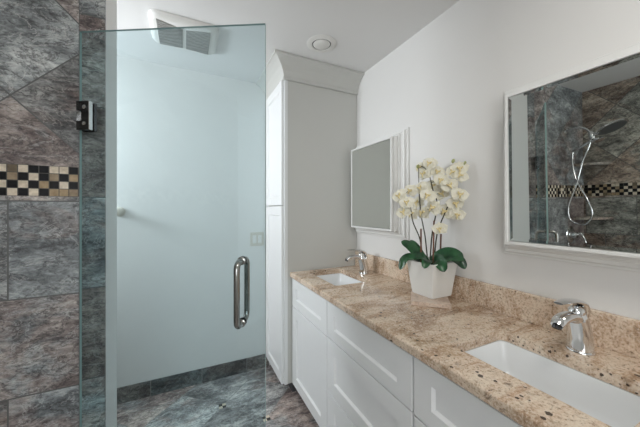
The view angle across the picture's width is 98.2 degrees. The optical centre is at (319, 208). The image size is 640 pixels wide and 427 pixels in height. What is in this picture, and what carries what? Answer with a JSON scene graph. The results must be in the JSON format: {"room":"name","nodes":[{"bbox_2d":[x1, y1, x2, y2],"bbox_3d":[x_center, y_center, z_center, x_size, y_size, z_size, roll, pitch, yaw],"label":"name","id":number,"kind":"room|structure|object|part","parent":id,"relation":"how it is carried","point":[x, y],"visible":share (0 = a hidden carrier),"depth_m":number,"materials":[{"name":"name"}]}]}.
{"room":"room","nodes":[
{"label":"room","id":0,"kind":"room"},
{"bbox_2d":[0,0,116,426],"bbox_3d":[-1.451,0.144,0.889,1.271,2.440,0.210,0,0,-26],"label":"wall","id":1,"kind":"structure","parent":0,"point":[40,39],"depth_m":1.01,"materials":[{"name":"stone"}]},
{"bbox_2d":[76,23,265,426],"bbox_3d":[-0.545,0.294,1.010,0.706,1.900,0.126,0,0,5],"label":"shower door","id":2,"kind":"structure","parent":1,"relation":"attached to","point":[86,119],"depth_m":1.01,"materials":[{"name":"clear glass"}]},
{"bbox_3d":[-0.280,0.294,0.954,0.030,0.250,0.058,0,0,4],"label":"pull handle","id":3,"kind":"part","parent":2,"relation":"part of","materials":[{"name":"silver metal"}]},
{"bbox_3d":[-0.276,0.294,1.022,0.030,0.250,0.058,0,0,4],"label":"pull handle","id":4,"kind":"part","parent":2,"relation":"part of","materials":[{"name":"silver metal"}]},
{"bbox_2d":[117,55,270,387],"bbox_3d":[-1.183,0.144,2.110,3.023,2.440,0.100,0,0,-26],"label":"wall","id":5,"kind":"structure","parent":0,"point":[191,143],"depth_m":2.13,"materials":[{"name":"paint"}]},
{"bbox_2d":[117,207,125,216],"bbox_3d":[-1.629,0.019,1.783,0.611,0.068,0.096,0,0,-26],"label":"towel bar","id":6,"kind":"object","parent":5,"relation":"attached to","point":[121,211],"visible":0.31,"depth_m":1.90,"materials":[{"name":"silver plastic"}]},
{"bbox_2d":[117,354,268,404],"bbox_3d":[-1.436,1.308,1.925,2.205,0.112,0.011,0,0,-26],"label":"baseboard","id":7,"kind":"structure","parent":5,"relation":"attached to","point":[132,392],"depth_m":2.12,"materials":[{"name":"tile"}]},
{"bbox_2d":[250,232,263,245],"bbox_3d":[-0.537,0.257,2.364,0.114,0.118,0.010,0,0,-26],"label":"switch plate","id":8,"kind":"object","parent":5,"relation":"attached to","point":[256,238],"visible":1,"depth_m":2.36,"materials":[{"name":"beige plastic"}]},
{"bbox_2d":[117,365,318,426],"bbox_3d":[-0.270,1.414,0.238,3.023,0.100,4.265,0,0,-26],"label":"floor","id":9,"kind":"structure","parent":0,"point":[238,400],"depth_m":1.92,"materials":[{"name":"tile"}]},
{"bbox_2d":[292,278,327,426],"bbox_3d":[0.171,0.931,1.904,0.566,0.866,0.548,0,0,-26],"label":"vanity cabinet","id":10,"kind":"object","parent":9,"relation":"on","point":[309,309],"visible":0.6,"depth_m":1.76,"materials":[{"name":"white paint"}]},
{"bbox_3d":[-0.074,0.606,1.784,0.020,0.196,0.546,0,0,-26],"label":"false drawer","id":11,"kind":"part","parent":10,"relation":"part of","materials":[{"name":"white paint"}]},
{"bbox_2d":[290,251,639,426],"bbox_3d":[0.431,0.420,1.353,0.584,0.151,1.774,0,0,-26],"label":"countertop","id":12,"kind":"structure","parent":10,"relation":"on","point":[481,313],"depth_m":1.01,"materials":[{"name":"stone"}]},
{"bbox_2d":[317,273,360,285],"bbox_3d":[0.126,0.567,1.905,0.311,0.138,0.450,0,0,-26],"label":"sink","id":13,"kind":"object","parent":12,"relation":"in","point":[336,279],"visible":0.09,"depth_m":2.10,"materials":[{"name":"ceramic"}]},
{"bbox_2d":[345,249,368,273],"bbox_3d":[0.262,0.371,1.971,0.195,0.178,0.074,0,0,-26],"label":"faucet","id":14,"kind":"object","parent":12,"relation":"on","point":[362,256],"visible":1,"depth_m":1.97,"materials":[{"name":"silver metal"}]},
{"bbox_3d":[0.254,0.356,1.967,0.168,0.067,0.045,0,0,-26],"label":"spout","id":15,"kind":"part","parent":14,"relation":"part of","materials":[{"name":"silver metal"}]},
{"bbox_3d":[0.266,0.322,1.973,0.163,0.079,0.048,0,0,-26],"label":"lever handle","id":16,"kind":"part","parent":14,"relation":"part of","materials":[{"name":"silver metal"}]},
{"bbox_2d":[411,291,450,308],"bbox_3d":[0.547,0.451,1.385,0.176,0.019,0.176,0,0,18],"label":"sample","id":17,"kind":"object","parent":12,"relation":"on","point":[416,299],"visible":0.84,"depth_m":1.32,"materials":[{"name":"stone"}]},
{"bbox_2d":[392,158,469,298],"bbox_3d":[0.550,0.087,1.395,0.296,0.706,0.268,0,0,-26],"label":"potted orchid","id":18,"kind":"object","parent":17,"relation":"on","point":[432,277],"visible":1,"depth_m":1.38,"materials":[{"name":"white plant"}]},
{"bbox_3d":[0.410,-0.073,1.424,0.015,0.066,0.088,12,-37,-43],"label":"flower","id":19,"kind":"part","parent":18,"relation":"part of","materials":[{"name":"white plant"}]},
{"bbox_3d":[0.423,0.009,1.403,0.087,0.064,0.014,-36,-28,31],"label":"flower","id":20,"kind":"part","parent":18,"relation":"part of","materials":[{"name":"white plant"}]},
{"bbox_3d":[0.434,-0.036,1.384,0.082,0.061,0.014,-8,-21,22],"label":"flower","id":21,"kind":"part","parent":18,"relation":"part of","materials":[{"name":"white plant"}]},
{"bbox_3d":[0.473,-0.099,1.430,0.014,0.060,0.082,6,19,-43],"label":"flower","id":22,"kind":"part","parent":18,"relation":"part of","materials":[{"name":"white plant"}]},
{"bbox_3d":[0.483,0.020,1.431,0.014,0.064,0.086,16,-1,-25],"label":"flower","id":23,"kind":"part","parent":18,"relation":"part of","materials":[{"name":"white plant"}]},
{"bbox_3d":[0.487,0.106,1.427,0.106,0.367,0.013,0,0,-12],"label":"stem","id":24,"kind":"part","parent":18,"relation":"part of","materials":[{"name":"brown plant"}]},
{"bbox_3d":[0.517,-0.038,1.464,0.015,0.066,0.089,13,-29,-33],"label":"flower","id":25,"kind":"part","parent":18,"relation":"part of","materials":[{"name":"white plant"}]},
{"bbox_3d":[0.540,-0.224,1.470,0.014,0.063,0.084,19,8,-23],"label":"flower","id":26,"kind":"part","parent":18,"relation":"part of","materials":[{"name":"beige plant"}]},
{"bbox_3d":[0.518,-0.113,1.424,0.014,0.060,0.080,12,-37,-41],"label":"flower","id":27,"kind":"part","parent":18,"relation":"part of","materials":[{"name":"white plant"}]},
{"bbox_3d":[0.539,0.036,1.453,0.056,0.506,0.022,0,0,-10],"label":"stem","id":28,"kind":"part","parent":18,"relation":"part of","materials":[{"name":"brown plant"}]},
{"bbox_3d":[0.536,0.015,1.421,0.015,0.067,0.091,17,-9,-21],"label":"flower","id":29,"kind":"part","parent":18,"relation":"part of","materials":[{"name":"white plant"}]},
{"bbox_3d":[0.548,-0.189,1.442,0.015,0.066,0.089,5,-15,-25],"label":"flower","id":30,"kind":"part","parent":18,"relation":"part of","materials":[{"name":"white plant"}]},
{"bbox_3d":[0.564,0.031,1.428,0.084,0.516,0.014,0,0,40],"label":"stem","id":31,"kind":"part","parent":18,"relation":"part of","materials":[{"name":"brown plant"}]},
{"bbox_3d":[0.541,-0.071,1.381,0.089,0.066,0.015,24,3,31],"label":"flower","id":32,"kind":"part","parent":18,"relation":"part of","materials":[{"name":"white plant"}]},
{"bbox_3d":[0.567,-0.237,1.420,0.084,0.062,0.014,22,3,44],"label":"flower","id":33,"kind":"part","parent":18,"relation":"part of","materials":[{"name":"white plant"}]},
{"bbox_3d":[0.578,0.354,1.439,0.176,0.172,0.176,0,0,-26],"label":"pot","id":34,"kind":"part","parent":18,"relation":"part of","materials":[{"name":"white ceramic"}]},
{"bbox_3d":[0.600,-0.126,1.452,0.089,0.066,0.015,13,-7,42],"label":"flower","id":35,"kind":"part","parent":18,"relation":"part of","materials":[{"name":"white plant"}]},
{"bbox_3d":[0.568,-0.011,1.368,0.016,0.069,0.093,10,29,-36],"label":"flower","id":36,"kind":"part","parent":18,"relation":"part of","materials":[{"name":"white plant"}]},
{"bbox_3d":[0.598,-0.194,1.412,0.082,0.061,0.014,21,-1,13],"label":"flower","id":37,"kind":"part","parent":18,"relation":"part of","materials":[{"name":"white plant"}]},
{"bbox_3d":[0.593,0.093,1.372,0.080,0.060,0.014,-13,-7,34],"label":"flower","id":38,"kind":"part","parent":18,"relation":"part of","materials":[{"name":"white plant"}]},
{"bbox_3d":[0.639,0.033,1.385,0.140,0.513,0.033,0,0,31],"label":"stem","id":39,"kind":"part","parent":18,"relation":"part of","materials":[{"name":"brown plant"}]},
{"bbox_3d":[0.601,-0.149,1.370,0.082,0.061,0.014,20,11,27],"label":"flower","id":40,"kind":"part","parent":18,"relation":"part of","materials":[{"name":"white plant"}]},
{"bbox_3d":[0.624,-0.083,1.423,0.087,0.065,0.015,-32,-23,21],"label":"flower","id":41,"kind":"part","parent":18,"relation":"part of","materials":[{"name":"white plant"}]},
{"bbox_3d":[0.632,0.009,1.380,0.016,0.069,0.093,15,18,-37],"label":"flower","id":42,"kind":"part","parent":18,"relation":"part of","materials":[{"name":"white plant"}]},
{"bbox_3d":[0.637,-0.119,1.364,0.087,0.065,0.015,-26,-25,21],"label":"flower","id":43,"kind":"part","parent":18,"relation":"part of","materials":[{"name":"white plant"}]},
{"bbox_3d":[0.663,-0.183,1.370,0.014,0.062,0.084,31,6,-47],"label":"flower","id":44,"kind":"part","parent":18,"relation":"part of","materials":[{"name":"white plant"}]},
{"bbox_3d":[0.663,-0.032,1.362,0.089,0.066,0.015,-7,-6,14],"label":"flower","id":45,"kind":"part","parent":18,"relation":"part of","materials":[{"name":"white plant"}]},
{"bbox_3d":[0.669,0.023,1.351,0.080,0.060,0.014,9,5,21],"label":"flower","id":46,"kind":"part","parent":18,"relation":"part of","materials":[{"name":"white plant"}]},
{"bbox_3d":[0.687,-0.205,1.366,0.089,0.066,0.015,-1,-1,20],"label":"flower","id":47,"kind":"part","parent":18,"relation":"part of","materials":[{"name":"white plant"}]},
{"bbox_3d":[0.675,-0.074,1.343,0.091,0.068,0.015,16,-12,11],"label":"flower","id":48,"kind":"part","parent":18,"relation":"part of","materials":[{"name":"white plant"}]},
{"bbox_3d":[0.687,-0.166,1.352,0.082,0.061,0.014,41,-1,24],"label":"flower","id":49,"kind":"part","parent":18,"relation":"part of","materials":[{"name":"white plant"}]},
{"bbox_2d":[465,340,639,426],"bbox_3d":[0.658,0.567,0.811,0.311,0.138,0.450,0,0,-26],"label":"sink","id":50,"kind":"object","parent":12,"relation":"in","point":[614,406],"visible":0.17,"depth_m":0.86,"materials":[{"name":"ceramic"}]},
{"bbox_2d":[550,298,595,355],"bbox_3d":[0.795,0.371,0.878,0.195,0.178,0.074,0,0,-26],"label":"faucet","id":51,"kind":"object","parent":12,"relation":"on","point":[580,339],"visible":1,"depth_m":0.87,"materials":[{"name":"silver metal"}]},
{"bbox_3d":[0.787,0.356,0.874,0.168,0.067,0.045,0,0,-26],"label":"spout","id":52,"kind":"part","parent":51,"relation":"part of","materials":[{"name":"silver metal"}]},
{"bbox_3d":[0.799,0.322,0.880,0.163,0.079,0.048,0,0,-26],"label":"lever handle","id":53,"kind":"part","parent":51,"relation":"part of","materials":[{"name":"silver metal"}]},
{"bbox_2d":[256,50,364,391],"bbox_3d":[-0.098,0.145,2.273,0.728,2.438,0.555,0,0,-26],"label":"linen cabinet","id":54,"kind":"object","parent":9,"relation":"on","point":[311,104],"visible":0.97,"depth_m":2.12,"materials":[{"name":"white paint"}]},
{"bbox_3d":[-0.364,0.626,2.202,0.020,1.292,0.424,0,0,-26],"label":"door","id":55,"kind":"part","parent":54,"relation":"part of","materials":[{"name":"white paint"}]},
{"bbox_3d":[-0.364,-0.482,2.202,0.020,0.908,0.424,0,0,-26],"label":"door","id":56,"kind":"part","parent":54,"relation":"part of","materials":[{"name":"white paint"}]},
{"bbox_3d":[-0.343,0.155,2.213,0.022,2.242,0.449,0,0,-26],"label":"frame","id":57,"kind":"part","parent":54,"relation":"part of","materials":[{"name":"white paint"}]},
{"bbox_3d":[-0.098,-1.005,2.273,0.728,0.138,0.555,0,0,-26],"label":"crown molding","id":58,"kind":"part","parent":54,"relation":"part of","materials":[{"name":"white paint"}]},
{"bbox_2d":[327,301,414,426],"bbox_3d":[0.433,0.931,1.367,0.566,0.866,0.636,0,0,-26],"label":"drawers","id":59,"kind":"object","parent":9,"relation":"on","point":[370,378],"visible":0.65,"depth_m":1.22,"materials":[{"name":"white paint"}]},
{"bbox_3d":[0.188,1.138,1.247,0.020,0.268,0.634,0,0,-26],"label":"drawer","id":60,"kind":"part","parent":59,"relation":"part of","materials":[{"name":"white paint"}]},
{"bbox_2d":[414,357,522,426],"bbox_3d":[0.695,0.931,0.829,0.566,0.866,0.548,0,0,-26],"label":"vanity cabinet","id":61,"kind":"object","parent":9,"relation":"on","point":[439,401],"visible":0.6,"depth_m":0.84,"materials":[{"name":"white paint"}]},
{"bbox_3d":[0.450,0.991,0.709,0.020,0.562,0.546,0,0,-26],"label":"door","id":62,"kind":"part","parent":61,"relation":"part of","materials":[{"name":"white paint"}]},
{"bbox_2d":[117,0,458,82],"bbox_3d":[-0.270,-1.126,0.238,3.023,0.100,4.265,0,0,-26],"label":"ceiling","id":63,"kind":"structure","parent":0,"point":[365,32],"depth_m":1.64,"materials":[{"name":"paint"}]},
{"bbox_2d":[148,9,218,54],"bbox_3d":[-0.825,-1.056,1.697,0.368,0.038,0.317,0,0,-26],"label":"exhaust fan","id":64,"kind":"object","parent":63,"relation":"attached to","point":[198,40],"visible":0.98,"depth_m":1.65,"materials":[{"name":"white plastic"}]},
{"bbox_2d":[156,19,182,47],"bbox_3d":[-0.895,-1.041,1.659,0.130,0.006,0.253,0,0,-26],"label":"grille","id":65,"kind":"object","parent":64,"relation":"attached to","point":[167,37],"depth_m":1.64,"materials":[{"name":"grey metal"}]},
{"bbox_2d":[186,30,210,54],"bbox_3d":[-0.759,-1.041,1.725,0.134,0.006,0.253,0,0,-26],"label":"grille","id":66,"kind":"object","parent":64,"relation":"attached to","point":[198,41],"depth_m":1.72,"materials":[{"name":"grey metal"}]},
{"bbox_2d":[307,35,335,52],"bbox_3d":[0.010,-1.068,1.805,0.194,0.014,0.194,0,0,-26],"label":"recessed light","id":67,"kind":"object","parent":63,"relation":"in","point":[317,43],"visible":1,"depth_m":1.79,"materials":[{"name":"white plastic"}]},
{"bbox_2d":[357,0,639,319],"bbox_3d":[1.044,0.144,0.878,0.100,2.440,4.065,0,0,-26],"label":"wall","id":68,"kind":"structure","parent":0,"point":[447,83],"depth_m":1.30,"materials":[{"name":"paint"}]},
{"bbox_2d":[351,127,409,239],"bbox_3d":[0.392,-0.160,1.986,0.100,0.712,0.583,0,0,-26],"label":"medicine cabinet","id":69,"kind":"object","parent":68,"relation":"attached to","point":[380,167],"visible":1,"depth_m":1.86,"materials":[{"name":"white paint"}]},
{"bbox_2d":[352,139,389,228],"bbox_3d":[0.352,-0.160,1.967,0.004,0.575,0.446,0,0,-26],"label":"mirror","id":70,"kind":"object","parent":69,"relation":"attached to","point":[370,162],"depth_m":1.94,"materials":[{"name":"silver mirror"}]},
{"bbox_2d":[355,251,639,358],"bbox_3d":[0.684,0.403,1.476,0.021,0.116,1.774,0,0,-26],"label":"backsplash","id":71,"kind":"structure","parent":68,"relation":"attached to","point":[618,333],"depth_m":1.12,"materials":[{"name":"stone"}]},
{"bbox_2d":[504,42,639,271],"bbox_3d":[0.902,-0.160,0.940,0.100,0.712,0.583,0,0,-26],"label":"mirror","id":72,"kind":"object","parent":68,"relation":"attached to","point":[572,134],"visible":1,"depth_m":0.93,"materials":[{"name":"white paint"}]}
]}

